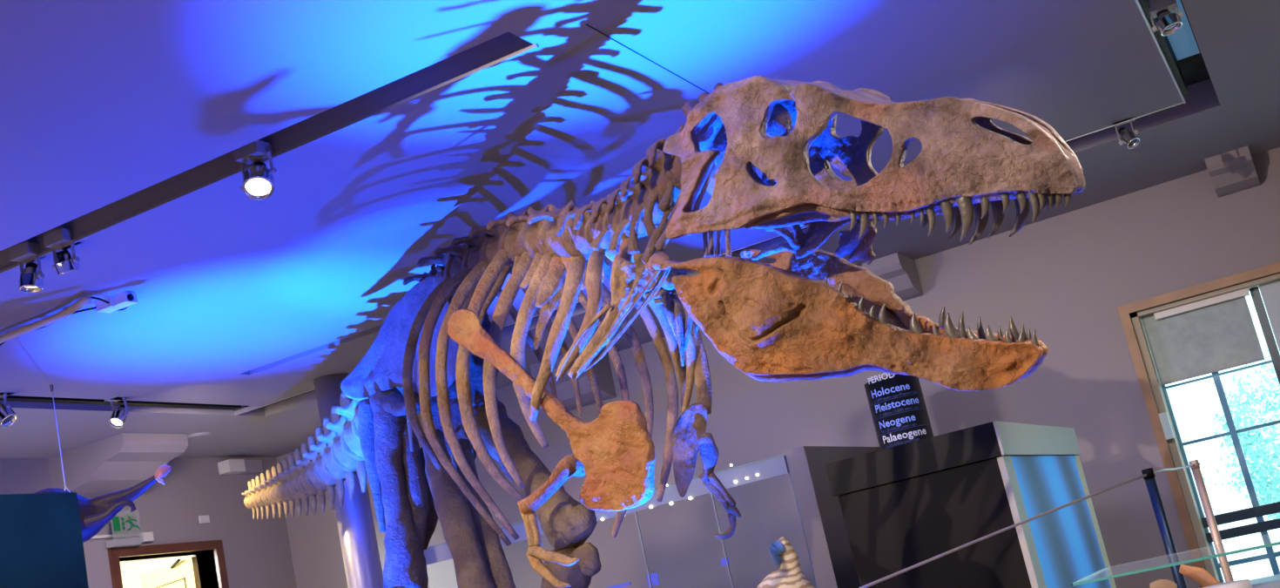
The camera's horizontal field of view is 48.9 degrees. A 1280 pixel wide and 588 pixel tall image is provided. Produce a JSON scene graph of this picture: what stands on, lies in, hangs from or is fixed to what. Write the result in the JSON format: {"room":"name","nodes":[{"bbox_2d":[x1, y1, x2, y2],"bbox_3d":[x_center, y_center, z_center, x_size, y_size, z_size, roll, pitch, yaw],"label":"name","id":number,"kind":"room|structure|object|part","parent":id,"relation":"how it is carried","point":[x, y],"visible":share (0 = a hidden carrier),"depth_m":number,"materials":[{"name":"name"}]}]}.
{"room":"museum","nodes":[
{"label":"museum","id":0,"kind":"room"},
{"bbox_2d":[0,457,296,587],"bbox_3d":[-5.746,2.201,6.608,0.200,2.850,13.030,-18,-14,24],"label":"wall","id":1,"kind":"structure","parent":0,"point":[257,552],"depth_m":11.40,"materials":[{"name":"grey paint"}]},
{"bbox_2d":[47,432,188,497],"bbox_3d":[-3.793,1.256,10.272,0.750,0.300,0.620,-18,-14,24],"label":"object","id":2,"kind":"object","parent":1,"relation":"attached to","point":[123,461],"visible":0.79,"depth_m":10.09,"materials":[{"name":"grey paint"}]},
{"bbox_2d":[90,531,154,542],"bbox_3d":[-3.908,1.826,10.491,0.050,0.074,0.686,-18,-14,24],"label":"conduit","id":3,"kind":"object","parent":1,"relation":"attached to","point":[145,536],"visible":0.72,"depth_m":10.67,"materials":[{"name":"white plastic"}]},
{"bbox_2d":[138,531,154,542],"bbox_3d":[-3.776,1.858,10.750,0.050,0.069,0.100,-18,-14,24],"label":"socket","id":4,"kind":"object","parent":3,"relation":"attached to","point":[145,536],"depth_m":10.73,"materials":[{"name":"white plastic"}]},
{"bbox_2d":[105,515,141,548],"bbox_3d":[-3.867,1.757,10.518,0.097,0.256,0.271,-18,-14,24],"label":"exit sign","id":5,"kind":"object","parent":1,"relation":"attached to","point":[135,541],"visible":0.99,"depth_m":10.45,"materials":[{"name":"green plastic"}]},
{"bbox_2d":[107,539,229,587],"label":"door frame","id":6,"kind":"structure","parent":1,"relation":"in","point":[185,573],"depth_m":11.35,"materials":[{"name":"red wood"}]},
{"bbox_3d":[-3.732,3.166,11.437,0.580,1.630,0.008,-23,-16,40],"label":"panel moulding","id":7,"kind":"part","parent":6,"relation":"part of","materials":[{"name":"white wood"}]},
{"bbox_2d":[198,514,209,523],"bbox_3d":[-3.520,1.820,11.361,0.020,0.060,0.099,-18,-14,24],"label":"wall plate","id":8,"kind":"object","parent":1,"relation":"attached to","point":[203,519],"visible":1,"depth_m":11.35,"materials":[{"name":"white plastic"}]},
{"bbox_2d":[217,458,262,474],"bbox_3d":[-3.355,1.455,11.845,0.120,0.102,0.420,-18,-14,24],"label":"emergency light","id":9,"kind":"object","parent":1,"relation":"attached to","point":[230,466],"visible":1,"depth_m":11.76,"materials":[{"name":"white plastic"}]},
{"bbox_2d":[119,554,193,587],"bbox_3d":[-5.215,3.061,10.959,2.900,3.050,5.110,-18,-14,24],"label":"wall","id":10,"kind":"structure","parent":0,"point":[131,570],"depth_m":13.57,"materials":[{"name":"beige paint"}]},
{"bbox_2d":[0,0,1279,458],"bbox_3d":[-1.189,-0.865,4.458,11.200,0.160,12.680,-18,-14,24],"label":"ceiling","id":11,"kind":"structure","parent":0,"point":[111,111],"depth_m":5.88,"materials":[{"name":"grey paint"}]},
{"bbox_2d":[8,241,44,292],"bbox_3d":[-2.561,-0.106,5.903,0.132,0.192,0.102,-18,-14,24],"label":"track spotlight","id":12,"kind":"object","parent":11,"relation":"attached to","point":[30,278],"visible":1,"depth_m":5.88,"materials":[{"name":"silver metal"}]},
{"bbox_3d":[-2.610,-0.092,5.928,0.019,0.110,0.024,-18,-14,24],"label":"bracket arm","id":13,"kind":"part","parent":12,"relation":"part of","materials":[{"name":"grey plastic"}]},
{"bbox_2d":[25,262,37,267],"bbox_3d":[-2.558,-0.114,5.909,0.050,0.028,0.050,-18,-14,24],"label":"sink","id":14,"kind":"object","parent":12,"relation":"in","point":[28,265],"depth_m":5.89,"materials":[{"name":"black metal"}]},
{"bbox_3d":[-2.511,-0.120,5.880,0.019,0.116,0.024,-18,-14,24],"label":"bracket arm","id":15,"kind":"part","parent":12,"relation":"part of","materials":[{"name":"grey plastic"}]},
{"bbox_2d":[43,227,82,275],"bbox_3d":[-2.384,-0.165,5.837,0.132,0.182,0.107,-18,-14,24],"label":"track spotlight","id":16,"kind":"object","parent":11,"relation":"attached to","point":[64,262],"visible":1,"depth_m":5.80,"materials":[{"name":"silver metal"}]},
{"bbox_3d":[-2.436,-0.151,5.855,0.019,0.103,0.028,-18,-14,24],"label":"bracket arm","id":17,"kind":"part","parent":16,"relation":"part of","materials":[{"name":"grey plastic"}]},
{"bbox_2d":[55,249,68,256],"bbox_3d":[-2.391,-0.169,5.821,0.050,0.033,0.051,-18,-14,24],"label":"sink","id":18,"kind":"object","parent":16,"relation":"in","point":[64,252],"depth_m":5.80,"materials":[{"name":"black metal"}]},
{"bbox_3d":[-2.337,-0.180,5.810,0.019,0.108,0.028,-18,-14,24],"label":"bracket arm","id":19,"kind":"part","parent":16,"relation":"part of","materials":[{"name":"grey plastic"}]},
{"bbox_2d":[0,290,137,345],"bbox_3d":[-2.832,0.140,6.800,0.920,0.060,0.340,-18,-14,24],"label":"cable","id":20,"kind":"object","parent":11,"relation":"attached to","point":[110,304],"visible":1,"depth_m":6.68,"materials":[{"name":"beige plastic"}]},
{"bbox_2d":[33,384,171,542],"bbox_3d":[-2.989,0.791,7.045,0.632,1.138,1.961,-3,-15,-36],"label":"model","id":21,"kind":"object","parent":11,"relation":"hanging from","point":[95,513],"visible":0.53,"depth_m":6.37},
{"bbox_2d":[0,395,241,410],"bbox_3d":[-3.554,0.600,8.705,0.070,0.140,3.000,-18,-14,24],"label":"track","id":22,"kind":"object","parent":11,"relation":"attached to","point":[10,398],"visible":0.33,"depth_m":9.03,"materials":[{"name":"black metal"}]},
{"bbox_2d":[0,391,17,427],"bbox_3d":[-3.653,0.647,8.073,0.142,0.238,0.108,-18,-14,24],"label":"track spotlight","id":23,"kind":"object","parent":22,"relation":"attached to","point":[8,416],"visible":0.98,"depth_m":8.04,"materials":[{"name":"silver metal"}]},
{"bbox_3d":[-3.626,0.606,8.056,0.036,0.103,0.025,-18,-14,24],"label":"bracket arm","id":24,"kind":"part","parent":23,"relation":"part of","materials":[{"name":"grey plastic"}]},
{"bbox_2d":[104,397,128,428],"bbox_3d":[-3.268,0.725,8.808,0.131,0.235,0.142,-18,-14,24],"label":"track spotlight","id":25,"kind":"object","parent":22,"relation":"attached to","point":[117,419],"visible":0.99,"depth_m":8.78,"materials":[{"name":"silver metal"}]},
{"bbox_3d":[-3.316,0.732,8.836,0.021,0.143,0.039,-18,-14,24],"label":"bracket arm","id":26,"kind":"part","parent":25,"relation":"part of","materials":[{"name":"grey plastic"}]},
{"bbox_3d":[-3.219,0.697,8.800,0.022,0.134,0.039,-18,-14,24],"label":"bracket arm","id":27,"kind":"part","parent":25,"relation":"part of","materials":[{"name":"grey plastic"}]},
{"bbox_2d":[187,431,212,441],"bbox_3d":[-3.325,1.074,10.576,0.219,0.020,0.219,-18,-14,24],"label":"ceiling disc","id":28,"kind":"object","parent":11,"relation":"attached to","point":[196,436],"visible":0.85,"depth_m":10.53,"materials":[{"name":"grey paint"}]},
{"bbox_2d":[233,140,276,200],"bbox_3d":[-1.459,-0.464,5.345,0.157,0.212,0.138,-18,-14,24],"label":"track spotlight","id":29,"kind":"object","parent":11,"relation":"attached to","point":[258,179],"visible":1,"depth_m":5.33,"materials":[{"name":"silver metal"}]},
{"bbox_3d":[-1.517,-0.450,5.377,0.023,0.126,0.035,-18,-14,24],"label":"bracket arm","id":30,"kind":"part","parent":29,"relation":"part of","materials":[{"name":"grey plastic"}]},
{"bbox_2d":[251,161,266,166],"bbox_3d":[-1.460,-0.477,5.389,0.064,0.054,0.064,-18,-14,24],"label":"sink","id":31,"kind":"object","parent":29,"relation":"in","point":[255,163],"depth_m":5.37,"materials":[{"name":"black metal"}]},
{"bbox_3d":[-1.398,-0.499,5.340,0.026,0.099,0.034,-18,-14,24],"label":"bracket arm","id":32,"kind":"part","parent":29,"relation":"part of","materials":[{"name":"grey plastic"}]},
{"bbox_2d":[0,43,538,274],"bbox_3d":[-3.023,0.006,6.132,6.140,0.012,0.015,-18,-14,24],"label":"trim","id":33,"kind":"structure","parent":11,"relation":"attached to","point":[532,47],"depth_m":5.32,"materials":[{"name":"grey paint"}]},
{"bbox_2d":[586,24,709,94],"bbox_3d":[0.600,-0.747,6.368,0.004,0.003,3.500,-18,-14,24],"label":"cable","id":34,"kind":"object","parent":11,"relation":"attached to","point":[586,24],"depth_m":5.21,"materials":[{"name":"black metal"}]},
{"bbox_2d":[234,101,1183,415],"bbox_3d":[-0.024,-0.083,8.780,6.670,0.033,0.010,-18,-14,24],"label":"trim","id":35,"kind":"structure","parent":11,"relation":"attached to","point":[250,407],"depth_m":8.50,"materials":[{"name":"silver metal"}]},
{"bbox_2d":[244,107,1172,410],"bbox_3d":[-0.008,-0.144,8.880,6.550,0.140,0.060,-18,-14,24],"label":"track","id":36,"kind":"object","parent":11,"relation":"attached to","point":[1170,107],"visible":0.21,"depth_m":8.55,"materials":[{"name":"black metal"}]},
{"bbox_2d":[1113,117,1139,148],"bbox_3d":[2.608,-0.875,7.540,0.114,0.202,0.101,-18,-14,24],"label":"track spotlight","id":37,"kind":"object","parent":36,"relation":"attached to","point":[1129,138],"visible":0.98,"depth_m":7.52,"materials":[{"name":"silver metal"}]},
{"bbox_3d":[2.569,-0.859,7.554,0.025,0.132,0.030,-18,-14,24],"label":"bracket arm","id":38,"kind":"part","parent":37,"relation":"part of","materials":[{"name":"grey plastic"}]},
{"bbox_2d":[1118,127,1125,133],"bbox_3d":[2.596,-0.876,7.565,0.041,0.039,0.045,-5,-15,-31],"label":"bulb","id":39,"kind":"object","parent":37,"relation":"in","point":[1121,130],"depth_m":7.55,"materials":[{"name":"black metal"}]},
{"bbox_3d":[2.646,-0.898,7.532,0.028,0.100,0.029,-18,-14,24],"label":"bracket arm","id":40,"kind":"part","parent":37,"relation":"part of","materials":[{"name":"grey plastic"}]},
{"bbox_2d":[1134,0,1185,103],"bbox_3d":[2.161,-1.183,6.018,0.010,0.036,3.190,-18,-14,24],"label":"trim","id":41,"kind":"structure","parent":11,"relation":"attached to","point":[1137,2],"depth_m":6.43,"materials":[{"name":"silver metal"}]},
{"bbox_2d":[1138,0,1188,96],"bbox_3d":[2.172,-1.261,6.049,0.028,0.140,3.040,-18,-14,24],"label":"track","id":42,"kind":"object","parent":41,"relation":"attached to","point":[1166,48],"visible":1,"depth_m":6.67,"materials":[{"name":"black metal"}]},
{"bbox_2d":[1147,0,1184,36],"bbox_3d":[2.224,-1.175,5.949,0.137,0.148,0.103,-18,-14,24],"label":"track spotlight","id":43,"kind":"object","parent":42,"relation":"attached to","point":[1168,23],"visible":1,"depth_m":5.92,"materials":[{"name":"silver metal"}]},
{"bbox_3d":[2.176,-1.151,5.970,0.022,0.086,0.024,-18,-14,24],"label":"bracket arm","id":44,"kind":"part","parent":43,"relation":"part of","materials":[{"name":"grey plastic"}]},
{"bbox_2d":[1156,9,1168,16],"bbox_3d":[2.217,-1.188,5.959,0.053,0.028,0.052,-18,-14,24],"label":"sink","id":45,"kind":"object","parent":43,"relation":"in","point":[1159,12],"depth_m":5.93,"materials":[{"name":"black metal"}]},
{"bbox_3d":[2.275,-1.195,5.928,0.023,0.064,0.024,-18,-14,24],"label":"bracket arm","id":46,"kind":"part","parent":43,"relation":"part of","materials":[{"name":"grey plastic"}]},
{"bbox_2d":[1166,0,1199,60],"bbox_3d":[2.429,-1.288,6.435,0.110,0.020,1.550,-18,-14,24],"label":"light panel","id":47,"kind":"object","parent":11,"relation":"attached to","point":[1182,42],"visible":0.67,"depth_m":6.84,"materials":[{"name":"blue"}]},
{"bbox_2d":[1165,0,1210,86],"bbox_3d":[-1.217,-0.989,4.486,11.200,0.100,12.680,-18,-14,24],"label":"trim","id":48,"kind":"structure","parent":11,"relation":"attached to","point":[1194,69],"depth_m":7.42,"materials":[{"name":"black"}]},
{"bbox_2d":[276,147,1279,587],"bbox_3d":[2.048,1.225,9.923,11.200,2.850,0.350,-18,-14,24],"label":"wall","id":49,"kind":"structure","parent":0,"point":[1065,277],"depth_m":9.49,"materials":[{"name":"grey paint"}]},
{"bbox_2d":[529,353,616,410],"bbox_3d":[-0.509,0.670,10.797,0.420,0.340,0.500,-18,-14,24],"label":"corbel","id":50,"kind":"object","parent":49,"relation":"attached to","point":[564,389],"visible":0.41,"depth_m":10.77,"materials":[{"name":"grey paint"}]},
{"bbox_2d":[862,252,922,301],"bbox_3d":[1.759,-0.100,9.785,0.260,0.260,0.420,-18,-14,24],"label":"corbel","id":51,"kind":"object","parent":49,"relation":"attached to","point":[900,270],"visible":0.69,"depth_m":9.68,"materials":[{"name":"grey paint"}]},
{"bbox_2d":[1117,262,1279,587],"bbox_3d":[4.608,0.694,8.629,2.720,2.050,0.360,-18,-14,24],"label":"window","id":52,"kind":"structure","parent":49,"relation":"in","point":[1200,525],"depth_m":9.05,"materials":[{"name":"brown wood"}]},
{"bbox_2d":[1158,411,1174,439],"bbox_3d":[3.391,0.849,9.057,0.050,0.170,0.040,-18,-14,24],"label":"control box","id":53,"kind":"object","parent":52,"relation":"attached to","point":[1164,419],"visible":1,"depth_m":9.04,"materials":[{"name":"white plastic"}]},
{"bbox_2d":[1140,287,1265,385],"bbox_3d":[3.658,0.281,9.127,0.680,0.468,0.070,-18,-14,24],"label":"roller blind","id":54,"kind":"object","parent":52,"relation":"attached to","point":[1218,333],"visible":1,"depth_m":9.15,"materials":[{"name":"grey fabric"}]},
{"bbox_3d":[4.659,0.696,8.688,2.560,1.930,0.050,-18,-14,24],"label":"frame","id":55,"kind":"part","parent":52,"relation":"part of","materials":[{"name":"grey metal"}]},
{"bbox_2d":[1258,279,1279,351],"bbox_3d":[4.831,0.024,8.595,1.805,0.700,0.005,-18,-14,24],"label":"roller blind","id":56,"kind":"object","parent":52,"relation":"attached to","point":[1270,291],"visible":1,"depth_m":8.98,"materials":[{"name":"grey fabric"}]},
{"bbox_2d":[1204,145,1260,197],"bbox_3d":[3.751,-0.770,8.900,0.260,0.200,0.340,-18,-14,24],"label":"corbel","id":57,"kind":"object","parent":49,"relation":"attached to","point":[1232,171],"visible":1,"depth_m":8.83,"materials":[{"name":"grey paint"}]},
{"bbox_3d":[-0.556,2.001,3.815,11.200,0.150,12.680,-18,-14,24],"label":"floor","id":58,"kind":"structure","parent":0,"visible":0},
{"bbox_2d":[0,491,88,587],"bbox_3d":[-2.559,1.541,4.354,0.120,1.802,2.200,-18,-14,24],"label":"display board","id":59,"kind":"object","parent":58,"relation":"on","point":[42,545],"visible":1,"depth_m":5.29,"materials":[{"name":"blue"}]},
{"bbox_2d":[313,372,383,587],"bbox_3d":[-1.804,1.929,9.271,0.279,2.850,0.279,-18,-14,24],"label":"steel column","id":60,"kind":"structure","parent":58,"relation":"on","point":[360,549],"depth_m":9.27,"materials":[{"name":"grey metal"}]},
{"bbox_2d":[423,445,880,587],"bbox_3d":[0.305,2.149,9.453,2.831,1.619,1.821,-18,-14,24],"label":"case","id":61,"kind":"object","parent":58,"relation":"on","point":[680,549],"visible":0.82,"depth_m":10.16,"materials":[{"name":"grey"}]},
{"bbox_3d":[-0.244,1.345,8.985,2.711,0.010,0.304,-18,-14,24],"label":"glass","id":62,"kind":"part","parent":61,"relation":"part of","materials":[{"name":"grey"}]},
{"bbox_3d":[-0.138,1.879,9.048,0.174,0.022,0.010,-18,-14,24],"label":"blue label panel","id":63,"kind":"part","parent":61,"relation":"part of","materials":[{"name":"blue plastic"}]},
{"bbox_3d":[0.083,1.816,8.944,0.076,0.079,0.010,-18,-14,24],"label":"blue label panel","id":64,"kind":"part","parent":61,"relation":"part of","materials":[{"name":"blue plastic"}]},
{"bbox_3d":[0.658,2.291,10.256,2.711,1.543,0.030,-18,-14,24],"label":"panel","id":65,"kind":"part","parent":61,"relation":"part of","materials":[{"name":"glass"}]},
{"bbox_3d":[0.529,1.663,8.736,0.053,0.043,0.010,-18,-14,24],"label":"blue label panel","id":66,"kind":"part","parent":61,"relation":"part of","materials":[{"name":"blue"}]},
{"bbox_3d":[1.484,1.768,8.901,0.120,1.613,1.821,-18,-14,24],"label":"frame","id":67,"kind":"part","parent":61,"relation":"part of","materials":[{"name":"grey"}]},
{"bbox_2d":[241,75,1085,587],"bbox_3d":[-0.813,1.147,6.299,1.016,2.635,6.991,-4,-15,-34],"label":"skeleton","id":68,"kind":"object","parent":58,"relation":"on","point":[811,313],"visible":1,"depth_m":4.61,"materials":[{"name":"stone"}]},
{"bbox_3d":[0.080,-0.008,4.620,0.131,0.040,0.025,-12,-12,-3],"label":"cervical rib blade","id":69,"kind":"part","parent":68,"relation":"part of","materials":[{"name":"beige stone"}]},
{"bbox_3d":[0.077,-0.043,4.619,0.159,0.052,0.032,-13,-12,4],"label":"cervical rib blade","id":70,"kind":"part","parent":68,"relation":"part of","materials":[{"name":"beige stone"}]},
{"bbox_3d":[0.095,0.015,4.620,0.101,0.035,0.021,-13,-12,2],"label":"cervical rib blade","id":71,"kind":"part","parent":68,"relation":"part of","materials":[{"name":"beige stone"}]},
{"bbox_3d":[0.110,0.086,4.614,0.031,0.200,0.064,-18,-14,24],"label":"cervical rib blade","id":72,"kind":"part","parent":68,"relation":"part of","materials":[{"name":"beige stone"}]},
{"bbox_3d":[0.139,0.122,4.618,0.044,0.219,0.066,-10,-13,-11],"label":"cervical rib blade","id":73,"kind":"part","parent":68,"relation":"part of","materials":[{"name":"beige stone"}]},
{"bbox_3d":[0.158,0.116,4.620,0.058,0.129,0.040,-18,-14,24],"label":"cervical rib blade","id":74,"kind":"part","parent":68,"relation":"part of","materials":[{"name":"beige stone"}]},
{"bbox_3d":[0.200,0.227,5.202,0.084,0.450,0.046,-18,-14,24],"label":"scapula blade","id":75,"kind":"part","parent":68,"relation":"part of","materials":[{"name":"beige stone"}]},
{"bbox_3d":[0.187,0.109,4.620,0.026,0.056,0.023,-18,-14,24],"label":"cervical rib blade","id":76,"kind":"part","parent":68,"relation":"part of","materials":[{"name":"beige stone"}]},
{"bbox_3d":[0.252,-0.167,4.586,0.113,0.134,0.025,-19,-14,29],"label":"throat rod","id":77,"kind":"part","parent":68,"relation":"part of","materials":[{"name":"beige stone"}]},
{"bbox_2d":[756,536,815,587],"bbox_3d":[0.757,1.721,6.766,0.342,1.085,0.367,-6,-14,-27],"label":"animal","id":78,"kind":"object","parent":58,"relation":"on","point":[790,574],"visible":1,"depth_m":6.75},
{"bbox_2d":[863,372,933,450],"bbox_3d":[1.867,1.506,9.092,0.360,2.034,0.361,-18,-14,24],"label":"sign","id":79,"kind":"object","parent":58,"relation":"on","point":[899,411],"visible":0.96,"depth_m":9.12,"materials":[{"name":"black plastic"}]},
{"bbox_2d":[825,420,1116,587],"bbox_3d":[1.884,1.473,7.447,0.853,1.386,2.087,-18,-14,24],"label":"display case","id":80,"kind":"object","parent":58,"relation":"on","point":[903,506],"visible":1,"depth_m":6.65,"materials":[{"name":"black metal"}]},
{"bbox_3d":[1.749,0.889,7.581,0.841,0.159,2.087,-18,-14,24],"label":"lid","id":81,"kind":"part","parent":80,"relation":"part of","materials":[{"name":"black metal"}]},
{"bbox_3d":[1.827,1.343,6.434,0.030,1.223,0.170,-18,-14,24],"label":"corner post","id":82,"kind":"part","parent":80,"relation":"part of","materials":[{"name":"silver metal"}]},
{"bbox_3d":[2.120,0.768,7.408,0.012,0.159,2.087,-18,-14,24],"label":"lid panel","id":83,"kind":"part","parent":80,"relation":"part of","materials":[{"name":"silver metal"}]},
{"bbox_2d":[1010,455,1111,587],"bbox_3d":[2.253,1.438,7.276,0.021,1.223,1.727,-18,-14,24],"label":"picture","id":84,"kind":"object","parent":80,"relation":"attached to","point":[1067,543],"depth_m":7.25},
{"bbox_3d":[2.673,1.533,8.110,0.030,1.223,0.150,-18,-14,24],"label":"corner post","id":85,"kind":"part","parent":80,"relation":"part of","materials":[{"name":"beige"}]},
{"bbox_2d":[1141,467,1187,587],"bbox_3d":[2.235,1.218,5.793,0.210,1.016,0.210,-18,-14,24],"label":"barrier post","id":86,"kind":"object","parent":58,"relation":"on","point":[1150,481],"visible":0.97,"depth_m":5.83,"materials":[{"name":"blue metal"}]},
{"bbox_2d":[858,464,1194,587],"bbox_3d":[1.445,0.887,5.260,3.533,0.260,0.174,0,-18,-45],"label":"cable","id":87,"kind":"object","parent":86,"relation":"attached to","point":[1190,465],"visible":1,"depth_m":5.21,"materials":[{"name":"grey plastic"}]},
{"bbox_2d":[1071,541,1279,587],"bbox_3d":[2.035,1.097,4.318,1.100,0.700,0.780,-18,-14,24],"label":"glass case","id":88,"kind":"object","parent":58,"relation":"on","point":[1243,582],"visible":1,"depth_m":4.23,"materials":[{"name":"grey"}]},
{"bbox_2d":[1149,579,1177,587],"bbox_3d":[1.788,1.004,4.800,0.095,0.063,0.029,-12,-12,-3],"label":"fragment","id":89,"kind":"object","parent":88,"relation":"on","point":[1160,582],"visible":1,"depth_m":4.79,"materials":[{"name":"beige stone"}]},
{"bbox_2d":[1178,564,1220,586],"bbox_3d":[1.972,1.001,4.949,0.033,0.122,0.138,-2,-16,-40],"label":"fragment","id":90,"kind":"object","parent":88,"relation":"on","point":[1201,576],"visible":0.9,"depth_m":4.94,"materials":[{"name":"orange stone"}]},
{"bbox_2d":[1188,458,1233,582],"bbox_3d":[2.705,1.268,6.493,0.190,1.021,0.190,-18,-14,24],"label":"barrier post","id":91,"kind":"object","parent":58,"relation":"on","point":[1196,472],"visible":0.91,"depth_m":6.53,"materials":[{"name":"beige metal"}]},
{"bbox_2d":[1249,573,1279,587],"bbox_3d":[4.666,1.575,8.055,2.530,0.280,0.450,-18,-14,24],"label":"window bench","id":92,"kind":"object","parent":58,"relation":"on","point":[1275,578],"visible":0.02,"depth_m":8.36,"materials":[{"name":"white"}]},
{"label":"outside","id":93,"kind":"structure","parent":0,"visible":0},
{"bbox_2d":[1219,550,1279,582],"bbox_3d":[12.568,4.197,21.486,26.000,0.100,29.720,-18,-14,24],"label":"ground","id":94,"kind":"structure","parent":93,"point":[1258,569],"depth_m":31.02,"materials":[{"name":"grey"}]},
{"bbox_2d":[1200,343,1279,537],"bbox_3d":[6.749,2.002,13.912,1.948,3.454,2.122,-9,-13,-15],"label":"leafy tree","id":95,"kind":"object","parent":94,"relation":"on","point":[1262,400],"visible":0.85,"depth_m":13.85,"materials":[{"name":"teal plant"}]}
]}

